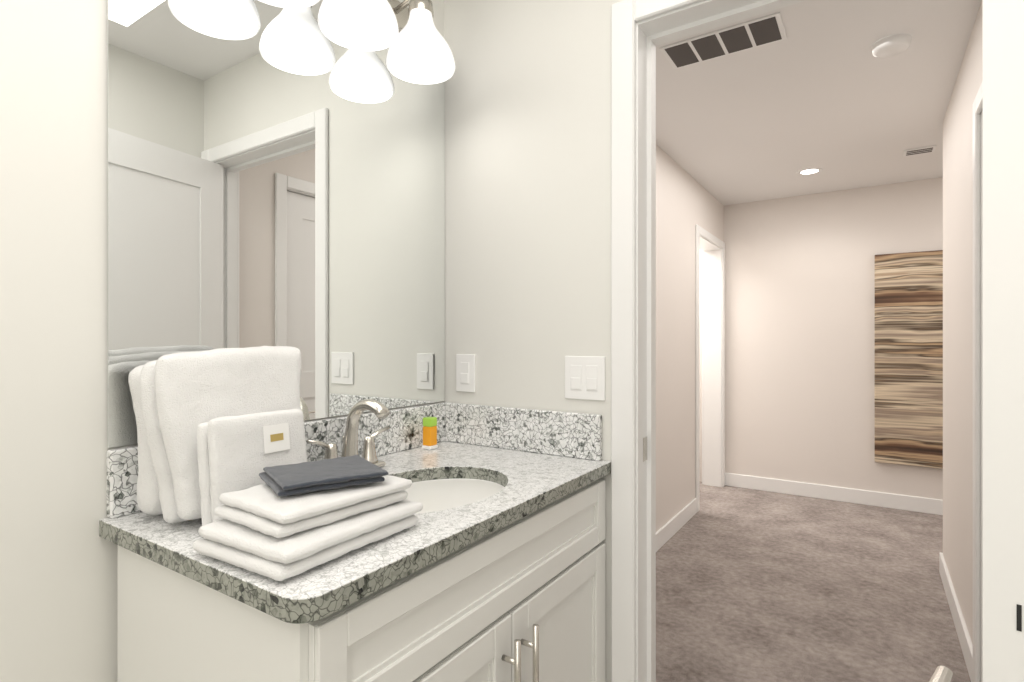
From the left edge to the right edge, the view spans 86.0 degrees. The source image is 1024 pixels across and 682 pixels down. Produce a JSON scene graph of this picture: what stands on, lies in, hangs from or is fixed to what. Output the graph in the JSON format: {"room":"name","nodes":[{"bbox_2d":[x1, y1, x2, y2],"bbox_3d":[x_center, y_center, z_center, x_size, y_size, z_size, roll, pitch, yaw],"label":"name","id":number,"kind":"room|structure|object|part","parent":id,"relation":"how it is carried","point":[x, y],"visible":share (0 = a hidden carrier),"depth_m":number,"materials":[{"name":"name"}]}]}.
{"room":"bathroom","nodes":[
{"label":"bathroom","id":0,"kind":"room"},
{"bbox_2d":[0,0,721,681],"bbox_3d":[0.036,0.037,2.175,0.150,2.440,6.240,0,0,33],"label":"wall","id":1,"kind":"structure","parent":0,"point":[58,588],"depth_m":0.91,"materials":[{"name":"paint"}]},
{"bbox_2d":[107,0,444,447],"bbox_3d":[-0.458,-0.329,1.335,0.005,1.029,0.900,0,0,33],"label":"vanity mirror","id":2,"kind":"object","parent":1,"relation":"attached to","point":[275,176],"visible":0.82,"depth_m":1.22,"materials":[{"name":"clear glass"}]},
{"bbox_2d":[106,402,601,518],"bbox_3d":[-0.237,0.249,1.189,0.533,0.118,0.904,0,0,33],"label":"backsplash","id":3,"kind":"structure","parent":1,"relation":"attached to","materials":[{"name":"stone"}]},
{"bbox_2d":[257,0,454,84],"bbox_3d":[-0.376,-0.829,1.274,0.210,0.219,0.680,0,0,33],"label":"sconce","id":4,"kind":"object","parent":1,"relation":"attached to","point":[401,10],"depth_m":1.37,"materials":[{"name":"white glass"}]},
{"bbox_3d":[-0.356,-0.796,1.278,0.182,0.154,0.602,0,0,33],"label":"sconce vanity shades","id":5,"kind":"part","parent":4,"relation":"part of","materials":[{"name":"white glass"}]},
{"bbox_2d":[656,498,696,551],"bbox_3d":[0.619,1.202,2.914,0.014,0.110,2.645,0,0,33],"label":"baseboard","id":6,"kind":"structure","parent":1,"relation":"attached to","point":[667,531],"depth_m":3.58,"materials":[{"name":"white wood"}]},
{"bbox_2d":[695,224,724,511],"bbox_3d":[1.529,0.201,4.449,0.182,2.112,0.904,0,0,33],"label":"door frame","id":7,"kind":"structure","parent":1,"relation":"attached to","point":[710,246],"depth_m":4.75,"materials":[{"name":"white wood"}]},
{"bbox_2d":[444,0,622,681],"bbox_3d":[0.076,0.037,1.595,0.615,2.440,0.115,0,0,33],"label":"wall","id":8,"kind":"structure","parent":0,"point":[527,196],"depth_m":1.54,"materials":[{"name":"paint"}]},
{"bbox_2d":[456,354,474,391],"bbox_3d":[-0.142,0.097,1.663,0.070,0.114,0.010,0,0,33],"label":"switch plate","id":9,"kind":"object","parent":8,"relation":"attached to","point":[465,372],"visible":1,"depth_m":1.66,"materials":[{"name":"white plastic"}]},
{"bbox_2d":[565,356,604,400],"bbox_3d":[0.190,0.097,1.445,0.116,0.114,0.010,0,0,33],"label":"switch plate","id":10,"kind":"object","parent":8,"relation":"attached to","point":[584,377],"visible":1,"depth_m":1.44,"materials":[{"name":"white plastic"}]},
{"bbox_2d":[722,204,723,241],"bbox_3d":[1.768,0.037,4.813,0.150,2.440,0.070,0,0,33],"label":"wall","id":11,"kind":"structure","parent":0,"point":[722,222],"depth_m":4.78,"materials":[{"name":"paint"}]},
{"bbox_2d":[656,482,970,681],"bbox_3d":[1.475,1.282,2.828,5.600,0.050,3.710,0,0,33],"label":"floor","id":12,"kind":"structure","parent":0,"point":[753,585],"depth_m":2.73,"materials":[{"name":"grey carpet"}]},
{"bbox_2d":[656,0,981,204],"bbox_3d":[0.761,-1.213,1.741,5.840,0.060,6.550,0,0,33],"label":"ceiling","id":13,"kind":"structure","parent":0,"point":[832,97],"depth_m":2.73,"materials":[{"name":"paint"}]},
{"bbox_2d":[659,12,786,68],"bbox_3d":[0.833,-1.179,2.178,0.440,0.007,0.200,0,0,33],"label":"ceiling vent","id":14,"kind":"object","parent":13,"relation":"in","point":[761,31],"visible":1,"depth_m":2.16,"materials":[{"name":"white metal"}]},
{"bbox_2d":[797,168,822,174],"bbox_3d":[2.072,-1.181,3.829,0.160,0.004,0.160,0,0,33],"label":"recessed light","id":15,"kind":"object","parent":13,"relation":"in","point":[808,171],"visible":1,"depth_m":3.83,"materials":[{"name":"white"}]},
{"bbox_2d":[871,34,911,57],"bbox_3d":[1.504,-1.166,2.180,0.132,0.034,0.132,0,0,33],"label":"smoke detector","id":16,"kind":"object","parent":13,"relation":"attached to","point":[891,45],"visible":1,"depth_m":2.15,"materials":[{"name":"white plastic"}]},
{"bbox_2d":[903,145,935,156],"bbox_3d":[2.527,-1.178,3.410,0.160,0.009,0.120,0,0,33],"label":"ceiling vent","id":17,"kind":"object","parent":13,"relation":"in","point":[921,150],"visible":1,"depth_m":3.40,"materials":[{"name":"white metal"}]},
{"bbox_2d":[699,177,942,499],"bbox_3d":[2.576,0.037,4.395,5.720,2.440,0.120,0,0,33],"label":"wall","id":18,"kind":"structure","parent":0,"point":[799,338],"depth_m":4.42,"materials":[{"name":"paint"}]},
{"bbox_2d":[725,473,942,514],"bbox_3d":[3.337,1.202,3.815,3.570,0.110,0.014,0,0,33],"label":"baseboard","id":19,"kind":"structure","parent":18,"relation":"attached to","point":[873,498],"depth_m":4.31,"materials":[{"name":"white wood"}]},
{"bbox_2d":[875,250,942,468],"bbox_3d":[3.062,0.132,3.979,0.730,1.570,0.038,0,0,33],"label":"art panel","id":20,"kind":"object","parent":18,"relation":"attached to","point":[908,358],"visible":0.54,"depth_m":4.05,"materials":[{"name":"brown wood"}]},
{"bbox_2d":[943,0,982,643],"bbox_3d":[1.818,0.037,2.085,0.120,2.440,2.035,0,0,33],"label":"wall","id":21,"kind":"structure","parent":0,"point":[958,337],"depth_m":2.37,"materials":[{"name":"paint"}]},
{"bbox_2d":[939,552,972,681],"bbox_3d":[1.999,1.202,2.482,0.014,0.110,1.199,0,0,33],"label":"baseboard","id":22,"kind":"structure","parent":21,"relation":"attached to","point":[965,641],"depth_m":2.34,"materials":[{"name":"white wood"}]},
{"bbox_2d":[973,81,982,681],"bbox_3d":[1.477,0.201,1.564,0.152,2.112,0.894,0,0,33],"label":"door frame","id":23,"kind":"structure","parent":21,"relation":"attached to","point":[978,389],"depth_m":1.92,"materials":[{"name":"white wood"}]},
{"bbox_3d":[0.092,1.282,-0.039,2.675,0.050,2.600,0,0,33],"label":"floor","id":24,"kind":"structure","parent":0,"visible":0},
{"bbox_2d":[99,399,610,681],"bbox_3d":[-0.217,0.695,1.170,0.586,1.124,0.914,0,0,33],"label":"bathroom vanity","id":25,"kind":"object","parent":24,"relation":"on","point":[490,566],"visible":0.77,"depth_m":0.95,"materials":[{"name":"white"}]},
{"bbox_2d":[99,439,610,623],"bbox_3d":[-0.229,0.323,1.178,0.558,0.030,0.914,0,0,33],"label":"countertop","id":26,"kind":"structure","parent":25,"relation":"on","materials":[{"name":"stone"}]},
{"bbox_2d":[128,365,161,514],"bbox_3d":[-0.580,0.168,1.021,0.093,0.270,0.223,0,0,33],"label":"towel","id":27,"kind":"object","parent":26,"relation":"on","point":[148,500],"visible":0.15,"depth_m":0.93,"materials":[{"name":"white fabric"}]},
{"bbox_2d":[139,346,306,522],"bbox_3d":[-0.503,0.156,0.986,0.117,0.295,0.267,0,0,33],"label":"towel","id":28,"kind":"object","parent":26,"relation":"on","point":[183,395],"visible":0.6,"depth_m":0.90,"materials":[{"name":"white fabric"}]},
{"bbox_2d":[197,409,306,525],"bbox_3d":[-0.434,0.213,0.932,0.064,0.184,0.175,0,0,33],"label":"towel","id":29,"kind":"object","parent":26,"relation":"on","point":[237,453],"visible":0.79,"depth_m":0.89,"materials":[{"name":"white fabric"}]},
{"bbox_2d":[192,455,422,580],"bbox_3d":[-0.305,0.253,0.850,0.223,0.104,0.277,0,0,33],"label":"stack","id":30,"kind":"object","parent":26,"relation":"on","point":[284,522],"visible":1,"depth_m":0.78,"materials":[{"name":"white fabric"}]},
{"bbox_2d":[306,399,390,480],"bbox_3d":[-0.341,0.220,1.268,0.148,0.174,0.238,0,0,33],"label":"faucet","id":31,"kind":"object","parent":26,"relation":"on","point":[350,438],"depth_m":1.28,"materials":[{"name":"silver metal"}]},
{"bbox_2d":[422,417,437,449],"bbox_3d":[-0.234,0.263,1.569,0.034,0.089,0.034,0,0,33],"label":"bottle","id":32,"kind":"object","parent":26,"relation":"on","point":[429,433],"visible":0.96,"depth_m":1.56,"materials":[{"name":"orange plastic"}]},
{"bbox_3d":[0.652,-0.993,1.217,0.763,0.380,0.115,0,0,33],"label":"wall","id":33,"kind":"structure","parent":0,"visible":0},
{"bbox_2d":[643,437,646,461],"bbox_3d":[0.342,0.277,1.412,0.002,0.060,0.030,0,0,33],"label":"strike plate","id":34,"kind":"structure","parent":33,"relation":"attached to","point":[644,448],"depth_m":1.41,"materials":[{"name":"silver metal"}]},
{"bbox_2d":[611,0,806,681],"bbox_3d":[0.652,0.201,1.217,0.867,2.112,0.147,0,0,33],"label":"door frame","id":35,"kind":"structure","parent":33,"relation":"attached to","point":[641,30],"depth_m":1.38,"materials":[{"name":"white wood"}]},
{"bbox_2d":[929,0,1023,681],"bbox_3d":[0.658,0.231,0.743,0.208,2.029,0.725,0,0,33],"label":"door","id":36,"kind":"structure","parent":33,"relation":"in","point":[1003,340],"depth_m":0.47,"materials":[{"name":"white wood"}]}
]}

